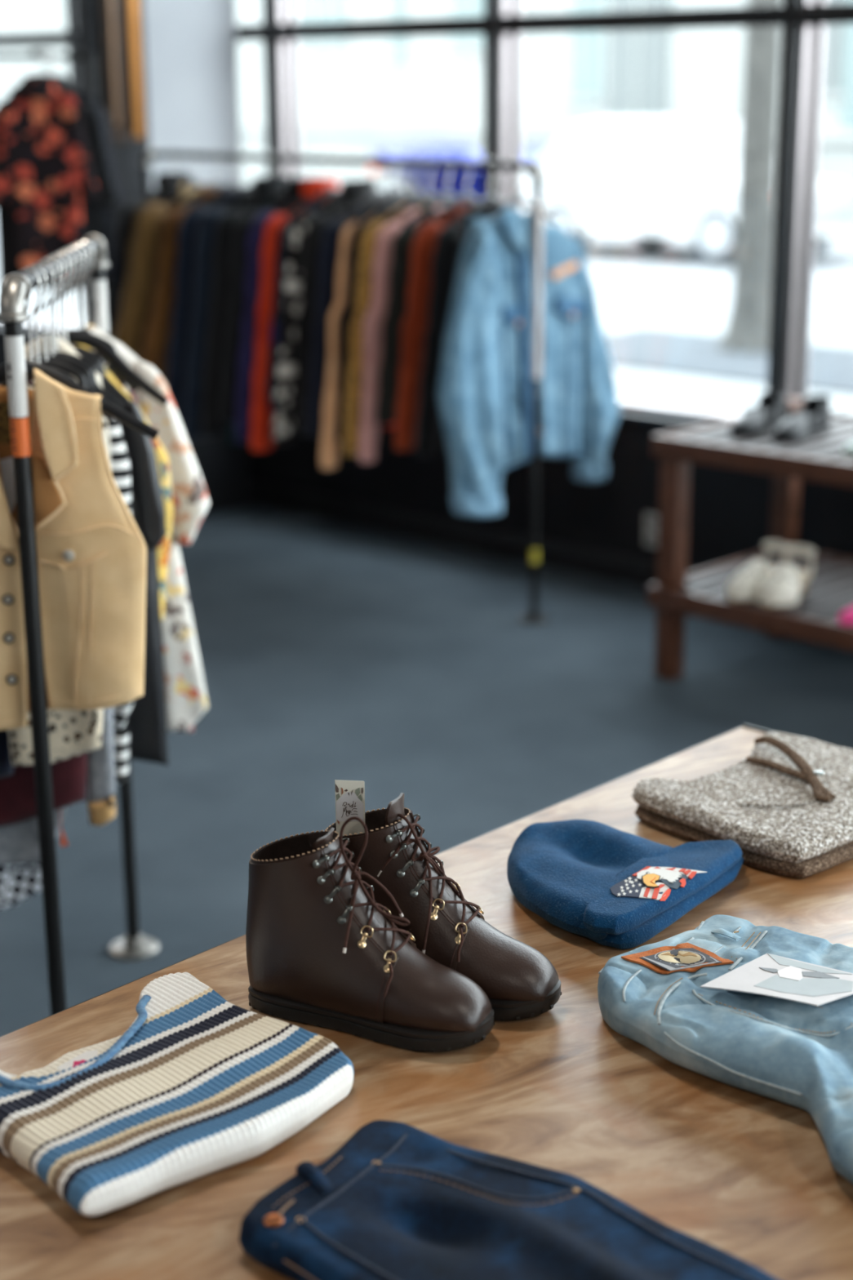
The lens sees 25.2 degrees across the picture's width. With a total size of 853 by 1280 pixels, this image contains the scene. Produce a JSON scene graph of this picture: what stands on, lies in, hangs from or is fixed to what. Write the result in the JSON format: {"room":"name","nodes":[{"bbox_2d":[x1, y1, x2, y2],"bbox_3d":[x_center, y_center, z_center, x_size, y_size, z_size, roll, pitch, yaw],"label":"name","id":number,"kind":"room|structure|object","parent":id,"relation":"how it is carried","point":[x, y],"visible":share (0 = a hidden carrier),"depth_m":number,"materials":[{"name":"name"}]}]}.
{"room":"second-hand shop","nodes":[
{"label":"second-hand shop","id":0,"kind":"room"},
{"bbox_2d":[78,0,151,334],"bbox_3d":[-1.192,-2.036,7.348,0.040,3.300,0.280,15,22,41],"label":"wall pillar","id":1,"kind":"structure","parent":0,"point":[128,156],"depth_m":7.38,"materials":[{"name":"black paint"}]},
{"bbox_2d":[98,0,144,143],"bbox_3d":[-1.162,-2.485,7.190,0.037,1.190,0.166,15,22,41],"label":"picture frame","id":2,"kind":"object","parent":1,"relation":"attached to","point":[119,20],"visible":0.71,"depth_m":7.27,"materials":[{"name":"brown wood"}]},
{"bbox_2d":[143,0,253,515],"bbox_3d":[-0.997,-2.133,7.675,0.205,3.300,0.477,15,22,41],"label":"wall","id":3,"kind":"structure","parent":0,"point":[191,46],"depth_m":7.63,"materials":[{"name":"grey paint"}]},
{"bbox_2d":[64,0,93,327],"bbox_3d":[-1.528,-2.481,8.566,0.085,2.225,0.120,15,22,41],"label":"trim","id":4,"kind":"structure","parent":3,"relation":"attached to","point":[72,7],"depth_m":8.50,"materials":[{"name":"metal"}]},
{"bbox_2d":[262,0,302,178],"bbox_3d":[-0.583,-2.236,7.707,0.085,2.225,0.120,15,22,41],"label":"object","id":5,"kind":"structure","parent":3,"relation":"attached to","point":[281,57],"depth_m":7.69,"materials":[{"name":"metal"}]},
{"bbox_2d":[483,0,523,210],"bbox_3d":[0.278,-2.012,6.924,0.085,2.225,0.120,15,22,41],"label":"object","id":6,"kind":"structure","parent":3,"relation":"attached to","point":[503,52],"depth_m":6.92,"materials":[{"name":"metal"}]},
{"bbox_2d":[766,0,827,399],"bbox_3d":[1.197,-1.774,6.088,0.085,2.225,0.120,15,22,41],"label":"trim","id":7,"kind":"structure","parent":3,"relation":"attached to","point":[803,46],"depth_m":6.17,"materials":[{"name":"metal"}]},
{"bbox_2d":[0,323,852,569],"bbox_3d":[1.398,-0.367,6.352,15.500,0.625,0.240,15,22,41],"label":"wall","id":8,"kind":"structure","parent":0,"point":[730,508],"depth_m":6.94,"materials":[{"name":"black paint"}]},
{"bbox_2d":[0,31,83,331],"bbox_3d":[-1.982,-2.596,8.969,1.148,2.225,0.115,15,22,41],"label":"window","id":9,"kind":"structure","parent":8,"relation":"attached to","point":[43,38],"depth_m":8.69,"materials":[{"name":"glass"}]},
{"bbox_2d":[270,16,484,39],"bbox_3d":[-0.171,-2.126,7.322,1.133,2.225,0.115,15,22,41],"label":"window frame","id":10,"kind":"structure","parent":8,"relation":"attached to","point":[471,24],"depth_m":7.19,"materials":[{"name":"metal"}]},
{"bbox_2d":[252,480,697,586],"bbox_3d":[1.341,-0.098,6.367,15.500,0.100,0.010,15,22,41],"label":"baseboard","id":11,"kind":"structure","parent":8,"relation":"attached to","point":[584,560],"depth_m":7.46,"materials":[{"name":"black"}]},
{"bbox_2d":[493,5,783,421],"bbox_3d":[0.720,-1.895,6.513,1.213,2.225,0.115,15,22,41],"label":"window","id":12,"kind":"structure","parent":8,"relation":"attached to","point":[763,15],"depth_m":6.47,"materials":[{"name":"metal"}]},
{"bbox_2d":[795,2,852,25],"bbox_3d":[1.640,-1.655,5.675,1.218,2.225,0.115,15,22,41],"label":"window","id":13,"kind":"structure","parent":8,"relation":"attached to","point":[831,13],"depth_m":5.91,"materials":[{"name":"metal"}]},
{"bbox_2d":[0,503,852,1036],"bbox_3d":[-1.987,1.014,3.024,15.500,0.120,10.060,15,22,41],"label":"floor","id":14,"kind":"structure","parent":0,"point":[329,651],"depth_m":5.54,"materials":[{"name":"carpet"}]},
{"bbox_2d":[0,49,96,99],"bbox_3d":[-1.417,-1.214,7.103,0.665,1.861,0.471,15,22,41],"label":"rail","id":15,"kind":"object","parent":14,"relation":"on","point":[33,55],"visible":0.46,"depth_m":6.89,"materials":[{"name":"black metal"}]},
{"bbox_2d":[8,48,69,95],"bbox_3d":[-1.334,-1.948,6.555,0.209,0.152,0.017,-2,16,-6],"label":"hanger","id":16,"kind":"object","parent":15,"relation":"hanging from","point":[17,87],"visible":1,"depth_m":6.56,"materials":[{"name":"metal"}]},
{"bbox_2d":[0,74,99,274],"bbox_3d":[-1.334,-1.615,6.652,0.377,0.684,0.077,-3,17,-10],"label":"shirt","id":17,"kind":"object","parent":16,"relation":"hanging from","point":[46,170],"visible":0.9,"depth_m":6.63,"materials":[{"name":"fabric"}]},
{"bbox_2d":[37,49,74,94],"bbox_3d":[-1.334,-1.973,6.641,0.209,0.152,0.017,-2,16,-6],"label":"hanger","id":18,"kind":"object","parent":15,"relation":"hanging from","point":[71,91],"visible":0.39,"depth_m":6.65,"materials":[{"name":"metal"}]},
{"bbox_2d":[0,74,119,290],"bbox_3d":[-1.334,-1.611,6.747,0.490,0.744,0.077,-3,16,-9],"label":"jacket","id":19,"kind":"object","parent":18,"relation":"hanging from","point":[94,212],"visible":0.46,"depth_m":6.76,"materials":[{"name":"fabric"}]},
{"bbox_2d":[0,234,159,1015],"bbox_3d":[-0.614,0.058,3.413,0.104,1.480,0.937,-1,16,-1],"label":"clothes rack","id":20,"kind":"object","parent":14,"relation":"on","point":[15,288],"visible":0.7,"depth_m":3.00,"materials":[{"name":"metal"}]},
{"bbox_2d":[0,268,40,386],"bbox_3d":[-0.613,-0.445,2.965,0.207,0.259,0.010,-1,16,-1],"label":"hanger","id":21,"kind":"object","parent":20,"relation":"hanging from","point":[4,383],"visible":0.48,"depth_m":2.95,"materials":[{"name":"metal"}]},
{"bbox_2d":[6,385,103,765],"bbox_3d":[-0.613,-0.097,3.064,0.206,0.636,0.047,-1,16,-4],"label":"patterned garment","id":22,"kind":"object","parent":21,"relation":"hanging from","point":[72,732],"visible":0.18,"depth_m":3.12,"materials":[{"name":"fabric"}]},
{"bbox_2d":[33,257,105,399],"bbox_3d":[-0.616,-0.496,3.138,0.207,0.259,0.010,-1,16,-1],"label":"hanger","id":23,"kind":"object","parent":20,"relation":"hanging from","point":[78,366],"visible":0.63,"depth_m":3.14,"materials":[{"name":"metal"}]},
{"bbox_2d":[0,382,115,866],"bbox_3d":[-0.688,-0.019,3.270,0.320,0.884,0.056,0,16,1],"label":"garment","id":24,"kind":"object","parent":23,"relation":"hanging from","point":[20,842],"visible":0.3,"depth_m":3.34,"materials":[{"name":"fabric"}]},
{"bbox_2d":[29,261,113,422],"bbox_3d":[-0.615,-0.479,3.081,0.207,0.259,0.010,-1,16,-1],"label":"hanger","id":25,"kind":"object","parent":20,"relation":"hanging from","point":[64,367],"visible":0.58,"depth_m":3.09,"materials":[{"name":"metal"}]},
{"bbox_2d":[0,380,87,826],"bbox_3d":[-0.680,-0.044,3.203,0.278,0.797,0.045,-1,16,-1],"label":"sweater","id":26,"kind":"object","parent":25,"relation":"hanging from","point":[18,804],"visible":0.13,"depth_m":3.28,"materials":[{"name":"fabric"}]},
{"bbox_2d":[33,256,121,408],"bbox_3d":[-0.616,-0.507,3.177,0.207,0.259,0.010,-1,16,-1],"label":"hanger","id":27,"kind":"object","parent":20,"relation":"hanging from","point":[87,364],"visible":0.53,"depth_m":3.18,"materials":[{"name":"metal"}]},
{"bbox_2d":[0,862,42,909],"bbox_3d":[-0.736,0.028,3.326,0.320,1.000,0.047,-1,16,-1],"label":"dress","id":28,"kind":"object","parent":27,"relation":"hanging from","point":[18,882],"visible":0.1,"depth_m":3.44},
{"bbox_2d":[0,295,159,439],"bbox_3d":[-0.612,-0.424,2.880,0.408,0.252,0.017,-1,16,-1],"label":"hanger","id":29,"kind":"object","parent":20,"relation":"hanging from","point":[107,407],"visible":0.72,"depth_m":2.89,"materials":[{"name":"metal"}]},
{"bbox_2d":[0,368,146,730],"bbox_3d":[-0.631,-0.136,2.961,0.393,0.582,0.096,-1,16,-1],"label":"vest","id":30,"kind":"object","parent":29,"relation":"hanging from","point":[91,551],"visible":0.98,"depth_m":2.96,"materials":[{"name":"beige fabric"}]},
{"bbox_2d":[54,251,129,402],"bbox_3d":[-0.618,-0.534,3.269,0.207,0.259,0.010,-1,16,-1],"label":"hanger","id":31,"kind":"object","parent":20,"relation":"hanging from","point":[93,354],"visible":0.55,"depth_m":3.28,"materials":[{"name":"metal"}]},
{"bbox_2d":[107,417,133,783],"bbox_3d":[-0.611,-0.123,3.359,0.198,0.792,0.060,1,16,3],"label":"striped shirt","id":32,"kind":"object","parent":31,"relation":"hanging from","point":[120,464],"visible":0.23,"depth_m":3.31,"materials":[{"name":"fabric"}]},
{"bbox_2d":[71,240,119,342],"bbox_3d":[-0.621,-0.596,3.481,0.207,0.259,0.010,-1,16,-1],"label":"hanger","id":33,"kind":"object","parent":20,"relation":"hanging from","point":[78,242],"visible":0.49,"depth_m":3.47,"materials":[{"name":"metal"}]},
{"bbox_2d":[84,324,209,731],"bbox_3d":[-0.527,-0.198,3.593,0.244,0.789,0.055,1,16,4],"label":"patterned shirt","id":34,"kind":"object","parent":33,"relation":"hanging from","point":[186,700],"visible":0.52,"depth_m":3.58,"materials":[{"name":"fabric"}]},
{"bbox_2d":[66,245,137,392],"bbox_3d":[-0.619,-0.566,3.378,0.207,0.259,0.010,-1,16,-1],"label":"hanger","id":35,"kind":"object","parent":20,"relation":"hanging from","point":[122,378],"visible":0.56,"depth_m":3.38,"materials":[{"name":"metal"}]},
{"bbox_2d":[71,343,173,620],"bbox_3d":[-0.566,-0.285,3.457,0.206,0.540,0.046,0,16,0],"label":"blouse","id":36,"kind":"object","parent":35,"relation":"hanging from","point":[162,461],"visible":0.15,"depth_m":3.46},
{"bbox_2d":[53,248,168,405],"bbox_3d":[-0.618,-0.542,3.325,0.330,0.275,0.017,-1,16,-1],"label":"hanger","id":37,"kind":"object","parent":20,"relation":"hanging from","point":[74,335],"visible":0.65,"depth_m":3.33,"materials":[{"name":"metal"}]},
{"bbox_2d":[111,396,168,765],"bbox_3d":[-0.576,-0.142,3.439,0.222,0.790,0.047,0,16,1],"label":"jacket","id":38,"kind":"object","parent":37,"relation":"hanging from","point":[146,720],"visible":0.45,"depth_m":3.44,"materials":[{"name":"fabric"}]},
{"bbox_2d":[140,148,549,624],"bbox_3d":[-0.359,-0.979,6.898,2.079,1.512,0.104,15,22,41],"label":"clothes rack","id":39,"kind":"object","parent":14,"relation":"on","point":[534,616],"visible":0.74,"depth_m":6.32,"materials":[{"name":"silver metal"}]},
{"bbox_2d":[137,149,177,203],"bbox_3d":[-0.962,-1.755,7.262,0.017,0.216,0.427,15,22,41],"label":"hanger","id":40,"kind":"object","parent":39,"relation":"hanging from","point":[156,192],"visible":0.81,"depth_m":7.20,"materials":[{"name":"metal"}]},
{"bbox_2d":[111,172,192,336],"bbox_3d":[-0.959,-1.325,7.387,0.091,0.940,0.753,15,22,41],"label":"coat","id":41,"kind":"object","parent":40,"relation":"hanging from","point":[167,183],"visible":0.11,"depth_m":7.16,"materials":[{"name":"fabric"}]},
{"bbox_2d":[160,150,204,204],"bbox_3d":[-0.869,-1.730,7.177,0.017,0.216,0.427,15,22,41],"label":"hanger","id":42,"kind":"object","parent":39,"relation":"hanging from","point":[195,184],"visible":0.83,"depth_m":7.15,"materials":[{"name":"metal"}]},
{"bbox_2d":[113,182,208,359],"bbox_3d":[-0.866,-1.251,7.317,0.108,0.972,1.050,15,22,41],"label":"coat","id":43,"kind":"object","parent":42,"relation":"hanging from","point":[142,253],"visible":0.17,"depth_m":7.04,"materials":[{"name":"fabric"}]},
{"bbox_2d":[172,150,224,209],"bbox_3d":[-0.782,-1.708,7.099,0.017,0.216,0.427,15,22,41],"label":"hanger","id":44,"kind":"object","parent":39,"relation":"hanging from","point":[215,184],"visible":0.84,"depth_m":7.05,"materials":[{"name":"metal"}]},
{"bbox_2d":[140,184,228,382],"bbox_3d":[-0.780,-1.290,7.221,0.083,0.843,0.866,15,22,41],"label":"jacket","id":45,"kind":"object","parent":44,"relation":"hanging from","point":[157,331],"visible":0.2,"depth_m":6.99,"materials":[{"name":"fabric"}]},
{"bbox_2d":[198,151,253,205],"bbox_3d":[-0.707,-1.688,7.030,0.017,0.216,0.427,15,22,41],"label":"hanger","id":46,"kind":"object","parent":39,"relation":"hanging from","point":[234,185],"visible":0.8,"depth_m":7.00,"materials":[{"name":"metal"}]},
{"bbox_2d":[165,185,246,423],"bbox_3d":[-0.704,-1.252,7.158,0.090,0.883,0.768,15,22,41],"label":"shirt","id":47,"kind":"object","parent":46,"relation":"hanging from","point":[187,231],"visible":0.15,"depth_m":6.94,"materials":[{"name":"fabric"}]},
{"bbox_2d":[216,151,257,208],"bbox_3d":[-0.630,-1.669,6.961,0.017,0.216,0.427,15,22,41],"label":"hanger","id":48,"kind":"object","parent":39,"relation":"hanging from","point":[249,188],"visible":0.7,"depth_m":6.92,"materials":[{"name":"metal"}]},
{"bbox_2d":[182,191,253,439],"bbox_3d":[-0.628,-1.222,7.091,0.089,0.864,0.767,15,22,41],"label":"coat","id":49,"kind":"object","parent":48,"relation":"hanging from","point":[196,357],"visible":0.23,"depth_m":6.88,"materials":[{"name":"fabric"}]},
{"bbox_2d":[231,152,275,210],"bbox_3d":[-0.560,-1.650,6.896,0.017,0.216,0.427,15,22,41],"label":"hanger","id":50,"kind":"object","parent":39,"relation":"hanging from","point":[254,197],"visible":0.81,"depth_m":6.83,"materials":[{"name":"metal"}]},
{"bbox_2d":[201,175,288,436],"bbox_3d":[-0.557,-1.240,7.016,0.084,0.899,0.740,15,22,41],"label":"jacket","id":51,"kind":"object","parent":50,"relation":"hanging from","point":[264,187],"visible":0.24,"depth_m":6.82,"materials":[{"name":"fabric"}]},
{"bbox_2d":[244,152,292,215],"bbox_3d":[-0.493,-1.633,6.835,0.017,0.216,0.427,15,22,41],"label":"hanger","id":52,"kind":"object","parent":39,"relation":"hanging from","point":[282,191],"visible":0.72,"depth_m":6.78,"materials":[{"name":"metal"}]},
{"bbox_2d":[218,193,306,444],"bbox_3d":[-0.490,-1.176,6.969,0.081,0.884,0.736,15,22,41],"label":"garment","id":53,"kind":"object","parent":52,"relation":"hanging from","point":[236,304],"visible":0.16,"depth_m":6.75,"materials":[{"name":"fabric"}]},
{"bbox_2d":[266,153,308,211],"bbox_3d":[-0.431,-1.617,6.779,0.017,0.216,0.427,15,22,41],"label":"hanger","id":54,"kind":"object","parent":39,"relation":"hanging from","point":[287,198],"visible":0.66,"depth_m":6.71,"materials":[{"name":"metal"}]},
{"bbox_2d":[234,177,321,443],"bbox_3d":[-0.428,-1.207,6.899,0.085,0.899,0.743,15,22,41],"label":"jacket","id":55,"kind":"object","parent":54,"relation":"hanging from","point":[246,360],"visible":0.14,"depth_m":6.71,"materials":[{"name":"fabric"}]},
{"bbox_2d":[279,153,324,213],"bbox_3d":[-0.374,-1.602,6.727,0.017,0.216,0.427,15,22,41],"label":"hanger","id":56,"kind":"object","parent":39,"relation":"hanging from","point":[303,199],"visible":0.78,"depth_m":6.66,"materials":[{"name":"metal"}]},
{"bbox_2d":[249,177,396,451],"bbox_3d":[-0.371,-1.181,6.850,0.082,0.921,0.733,15,22,41],"label":"garment","id":57,"kind":"object","parent":56,"relation":"hanging from","point":[262,421],"visible":0.21,"depth_m":6.67,"materials":[{"name":"fabric"}]},
{"bbox_2d":[287,154,339,219],"bbox_3d":[-0.330,-1.591,6.687,0.017,0.216,0.427,15,22,41],"label":"hanger","id":58,"kind":"object","parent":39,"relation":"hanging from","point":[331,190],"visible":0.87,"depth_m":6.65,"materials":[{"name":"metal"}]},
{"bbox_2d":[266,202,321,413],"bbox_3d":[-0.326,-1.192,6.803,0.074,0.725,0.678,15,22,41],"label":"hanging garment","id":59,"kind":"object","parent":58,"relation":"hanging from","point":[281,255],"visible":0.07,"depth_m":6.60,"materials":[{"name":"fabric"}]},
{"bbox_2d":[308,154,349,213],"bbox_3d":[-0.282,-1.578,6.644,0.017,0.216,0.427,15,22,41],"label":"hanger","id":60,"kind":"object","parent":39,"relation":"hanging from","point":[337,195],"visible":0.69,"depth_m":6.60,"materials":[{"name":"metal"}]},
{"bbox_2d":[272,196,342,444],"bbox_3d":[-0.280,-1.151,6.769,0.091,0.823,0.740,15,22,41],"label":"cardigan","id":61,"kind":"object","parent":60,"relation":"hanging from","point":[283,426],"visible":0.19,"depth_m":6.56,"materials":[{"name":"fabric"}]},
{"bbox_2d":[315,155,391,218],"bbox_3d":[-0.232,-1.565,6.598,0.017,0.216,0.427,15,22,41],"label":"hanger","id":62,"kind":"object","parent":39,"relation":"hanging from","point":[342,201],"visible":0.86,"depth_m":6.53,"materials":[{"name":"metal"}]},
{"bbox_2d":[293,179,378,434],"bbox_3d":[-0.229,-1.184,6.710,0.078,0.839,0.681,15,22,41],"label":"jacket","id":63,"kind":"object","parent":62,"relation":"hanging from","point":[351,191],"visible":0.16,"depth_m":6.53,"materials":[{"name":"fabric"}]},
{"bbox_2d":[330,155,399,220],"bbox_3d":[-0.174,-1.550,6.546,0.017,0.216,0.427,15,22,41],"label":"hanger","id":64,"kind":"object","parent":39,"relation":"hanging from","point":[374,193],"visible":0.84,"depth_m":6.51,"materials":[{"name":"metal"}]},
{"bbox_2d":[306,204,391,437],"bbox_3d":[-0.172,-1.133,6.668,0.077,0.764,0.704,15,22,41],"label":"garment","id":65,"kind":"object","parent":64,"relation":"hanging from","point":[329,252],"visible":0.19,"depth_m":6.46,"materials":[{"name":"fabric"}]},
{"bbox_2d":[347,155,422,224],"bbox_3d":[-0.114,-1.534,6.491,0.017,0.216,0.427,15,22,41],"label":"hanger","id":66,"kind":"object","parent":39,"relation":"hanging from","point":[390,193],"visible":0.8,"depth_m":6.44,"materials":[{"name":"metal"}]},
{"bbox_2d":[320,204,407,469],"bbox_3d":[-0.111,-1.071,6.626,0.065,0.863,0.741,15,22,41],"label":"hanging garment","id":67,"kind":"object","parent":66,"relation":"hanging from","point":[330,445],"visible":0.21,"depth_m":6.44,"materials":[{"name":"fabric"}]},
{"bbox_2d":[356,155,435,224],"bbox_3d":[-0.084,-1.527,6.464,0.017,0.216,0.427,15,22,41],"label":"hanger","id":68,"kind":"object","parent":39,"relation":"hanging from","point":[401,193],"visible":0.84,"depth_m":6.43,"materials":[{"name":"metal"}]},
{"bbox_2d":[335,205,418,440],"bbox_3d":[-0.080,-1.109,6.584,0.068,0.764,0.670,15,22,41],"label":"hanging garment","id":69,"kind":"object","parent":68,"relation":"hanging from","point":[347,313],"visible":0.23,"depth_m":6.38,"materials":[{"name":"fabric"}]},
{"bbox_2d":[369,156,444,224],"bbox_3d":[-0.040,-1.515,6.423,0.017,0.216,0.427,15,22,41],"label":"hanger","id":70,"kind":"object","parent":39,"relation":"hanging from","point":[413,194],"visible":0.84,"depth_m":6.39,"materials":[{"name":"metal"}]},
{"bbox_2d":[342,204,426,456],"bbox_3d":[-0.036,-1.079,6.551,0.072,0.804,0.725,15,22,41],"label":"garment","id":71,"kind":"object","parent":70,"relation":"hanging from","point":[367,246],"visible":0.24,"depth_m":6.35,"materials":[{"name":"fabric"}]},
{"bbox_2d":[383,156,451,226],"bbox_3d":[0.008,-1.503,6.380,0.017,0.216,0.427,15,22,41],"label":"hanger","id":72,"kind":"object","parent":39,"relation":"hanging from","point":[427,195],"visible":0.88,"depth_m":6.34,"materials":[{"name":"metal"}]},
{"bbox_2d":[359,204,443,463],"bbox_3d":[0.010,-1.058,6.510,0.066,0.823,0.700,15,22,41],"label":"cardigan","id":73,"kind":"object","parent":72,"relation":"hanging from","point":[369,429],"visible":0.24,"depth_m":6.31,"materials":[{"name":"fabric"}]},
{"bbox_2d":[402,157,467,226],"bbox_3d":[0.069,-1.487,6.325,0.017,0.216,0.427,15,22,41],"label":"hanger","id":74,"kind":"object","parent":39,"relation":"hanging from","point":[446,196],"visible":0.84,"depth_m":6.29,"materials":[{"name":"metal"}]},
{"bbox_2d":[376,208,443,425],"bbox_3d":[0.071,-1.108,6.435,0.072,0.684,0.698,15,22,41],"label":"garment","id":75,"kind":"object","parent":74,"relation":"hanging from","point":[400,265],"visible":0.3,"depth_m":6.24,"materials":[{"name":"fabric"}]},
{"bbox_2d":[421,158,480,226],"bbox_3d":[0.132,-1.471,6.267,0.017,0.216,0.427,15,22,41],"label":"hanger","id":76,"kind":"object","parent":39,"relation":"hanging from","point":[465,197],"visible":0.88,"depth_m":6.24,"materials":[{"name":"metal"}]},
{"bbox_2d":[394,202,474,451],"bbox_3d":[0.135,-1.064,6.386,0.079,0.779,0.706,15,22,41],"label":"sweater","id":77,"kind":"object","parent":76,"relation":"hanging from","point":[415,322],"visible":0.27,"depth_m":6.19,"materials":[{"name":"fabric"}]},
{"bbox_2d":[445,159,524,226],"bbox_3d":[0.208,-1.451,6.198,0.017,0.216,0.427,15,22,41],"label":"hanger","id":78,"kind":"object","parent":39,"relation":"hanging from","point":[491,197],"visible":0.84,"depth_m":6.17,"materials":[{"name":"metal"}]},
{"bbox_2d":[416,203,499,457],"bbox_3d":[0.210,-1.043,6.318,0.076,0.783,0.720,15,22,41],"label":"garment","id":79,"kind":"object","parent":78,"relation":"hanging from","point":[451,239],"visible":0.25,"depth_m":6.11,"materials":[{"name":"fabric"}]},
{"bbox_2d":[437,206,620,517],"bbox_3d":[0.324,-0.940,6.292,0.197,0.976,1.017,11,20,34],"label":"denim jacket","id":80,"kind":"object","parent":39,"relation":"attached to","point":[485,388],"visible":0.92,"depth_m":6.17,"materials":[{"name":"fabric"}]},
{"bbox_2d":[0,724,852,1279],"bbox_3d":[0.249,0.839,2.002,1.287,0.763,2.110,15,22,41],"label":"display table","id":81,"kind":"object","parent":14,"relation":"on","point":[748,1175],"visible":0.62,"depth_m":1.90,"materials":[{"name":"brown wood"}]},
{"bbox_2d":[0,972,354,1216],"bbox_3d":[-0.296,0.445,1.935,0.365,0.044,0.353,15,22,41],"label":"sweater","id":82,"kind":"object","parent":81,"relation":"on","point":[201,1083],"visible":1,"depth_m":1.87,"materials":[{"name":"fabric"}]},
{"bbox_2d":[245,816,494,1052],"bbox_3d":[-0.065,0.301,2.060,0.288,0.248,0.099,6,17,21],"label":"boot","id":83,"kind":"object","parent":81,"relation":"on","point":[322,952],"visible":1,"depth_m":2.04,"materials":[{"name":"brown leather"}]},
{"bbox_2d":[334,779,364,835],"bbox_3d":[-0.086,0.201,2.147,0.033,0.093,0.001,0,16,0],"label":"paper tag","id":84,"kind":"object","parent":83,"relation":"in","point":[349,794],"visible":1,"depth_m":2.14,"materials":[{"name":"beige"}]},
{"bbox_2d":[324,792,561,1021],"bbox_3d":[0.012,0.289,2.130,0.287,0.229,0.101,7,18,23],"label":"boot","id":85,"kind":"object","parent":81,"relation":"on","point":[519,982],"visible":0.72,"depth_m":2.10,"materials":[{"name":"brown leather"}]},
{"bbox_2d":[238,1120,778,1279],"bbox_3d":[0.070,0.538,1.605,0.524,0.045,0.320,15,22,41],"label":"jeans","id":86,"kind":"object","parent":81,"relation":"on","point":[397,1200],"visible":1,"depth_m":1.66,"materials":[{"name":"fabric"}]},
{"bbox_2d":[506,819,744,949],"bbox_3d":[0.235,0.288,2.437,0.280,0.056,0.334,15,22,41],"label":"beanie","id":87,"kind":"object","parent":81,"relation":"on","point":[606,885],"visible":1,"depth_m":2.37,"materials":[{"name":"blue fabric"}]},
{"bbox_2d":[597,914,852,1183],"bbox_3d":[0.396,0.408,2.002,0.481,0.067,0.427,15,22,41],"label":"jeans","id":88,"kind":"object","parent":81,"relation":"on","point":[797,1054],"visible":0.94,"depth_m":2.00,"materials":[{"name":"fabric"}]},
{"bbox_2d":[700,953,852,1005],"bbox_3d":[0.395,0.368,2.047,0.133,0.014,0.161,15,22,41],"label":"photo card","id":89,"kind":"object","parent":88,"relation":"on","point":[770,975],"visible":1,"depth_m":2.05,"materials":[{"name":"paper"}]},
{"bbox_2d":[631,731,852,878],"bbox_3d":[0.503,0.212,2.670,0.331,0.068,0.391,15,22,41],"label":"sweater","id":90,"kind":"object","parent":81,"relation":"on","point":[788,806],"visible":0.98,"depth_m":2.60,"materials":[{"name":"fabric"}]},
{"bbox_2d":[647,396,852,680],"bbox_3d":[1.440,-0.196,5.493,1.460,0.777,0.714,15,22,41],"label":"bench","id":91,"kind":"object","parent":14,"relation":"on","point":[676,593],"visible":0.8,"depth_m":5.66,"materials":[{"name":"brown wood"}]},
{"bbox_2d":[724,541,787,600],"bbox_3d":[0.972,-0.202,5.633,0.107,0.145,0.240,15,22,41],"label":"shoe","id":92,"kind":"object","parent":91,"relation":"on","point":[744,585],"visible":0.88,"depth_m":5.59,"materials":[{"name":"white leather"}]},
{"bbox_2d":[728,391,786,439],"bbox_3d":[0.998,-0.675,5.712,0.094,0.106,0.301,13,21,39],"label":"shoe","id":93,"kind":"object","parent":91,"relation":"on","point":[771,410],"visible":0.96,"depth_m":5.68,"materials":[{"name":"black leather"}]},
{"bbox_2d":[755,544,815,607],"bbox_3d":[1.050,-0.186,5.575,0.120,0.145,0.240,10,19,33],"label":"shoe","id":94,"kind":"object","parent":91,"relation":"on","point":[784,587],"visible":1,"depth_m":5.53,"materials":[{"name":"white leather"}]},
{"bbox_2d":[773,395,831,444],"bbox_3d":[1.112,-0.650,5.624,0.094,0.106,0.301,13,21,39],"label":"shoe","id":95,"kind":"object","parent":91,"relation":"on","point":[814,418],"visible":1,"depth_m":5.60,"materials":[{"name":"black leather"}]},
{"label":"outside","id":96,"kind":"structure","parent":0,"visible":0},
{"bbox_2d":[444,205,852,327],"bbox_3d":[11.839,-9.099,37.666,64.000,0.100,47.500,15,22,41],"label":"street","id":97,"kind":"structure","parent":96,"point":[671,275],"depth_m":18.63,"materials":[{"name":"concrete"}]},
{"bbox_2d":[0,0,852,191],"bbox_3d":[5.416,-9.875,30.380,48.000,5.550,6.150,15,22,41],"label":"building","id":98,"kind":"structure","parent":97,"relation":"on","point":[362,96],"depth_m":31.15,"materials":[{"name":"white"}]},
{"bbox_2d":[369,146,547,204],"bbox_3d":[0.926,-6.023,25.439,3.629,0.980,2.030,15,22,41],"label":"car","id":99,"kind":"object","parent":97,"relation":"on","point":[457,180],"visible":0.17,"depth_m":25.70,"materials":[{"name":"blue paint"}]},
{"bbox_2d":[521,117,852,266],"bbox_3d":[2.807,-4.912,20.755,3.788,1.454,1.840,15,22,41],"label":"van","id":100,"kind":"object","parent":97,"relation":"on","point":[655,180],"visible":0.68,"depth_m":20.09,"materials":[{"name":"white paint"}]},
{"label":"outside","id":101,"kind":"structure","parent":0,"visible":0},
{"bbox_2d":[0,288,852,413],"bbox_3d":[-1.120,-1.985,13.338,48.000,0.120,6.740,15,22,41],"label":"pavement","id":102,"kind":"structure","parent":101,"point":[656,387],"depth_m":11.76,"materials":[{"name":"concrete"}]},
{"bbox_2d":[604,326,852,395],"bbox_3d":[2.643,-1.719,12.103,4.400,0.020,1.700,15,22,41],"label":"sidewalk","id":103,"kind":"structure","parent":102,"relation":"on","point":[660,350],"depth_m":12.48,"materials":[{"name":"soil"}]},
{"bbox_2d":[715,0,782,351],"bbox_3d":[2.176,-4.123,12.533,2.605,4.387,2.277,-3,16,-9],"label":"street tree","id":104,"kind":"object","parent":103,"relation":"on","point":[748,323],"visible":0.83,"depth_m":12.62,"materials":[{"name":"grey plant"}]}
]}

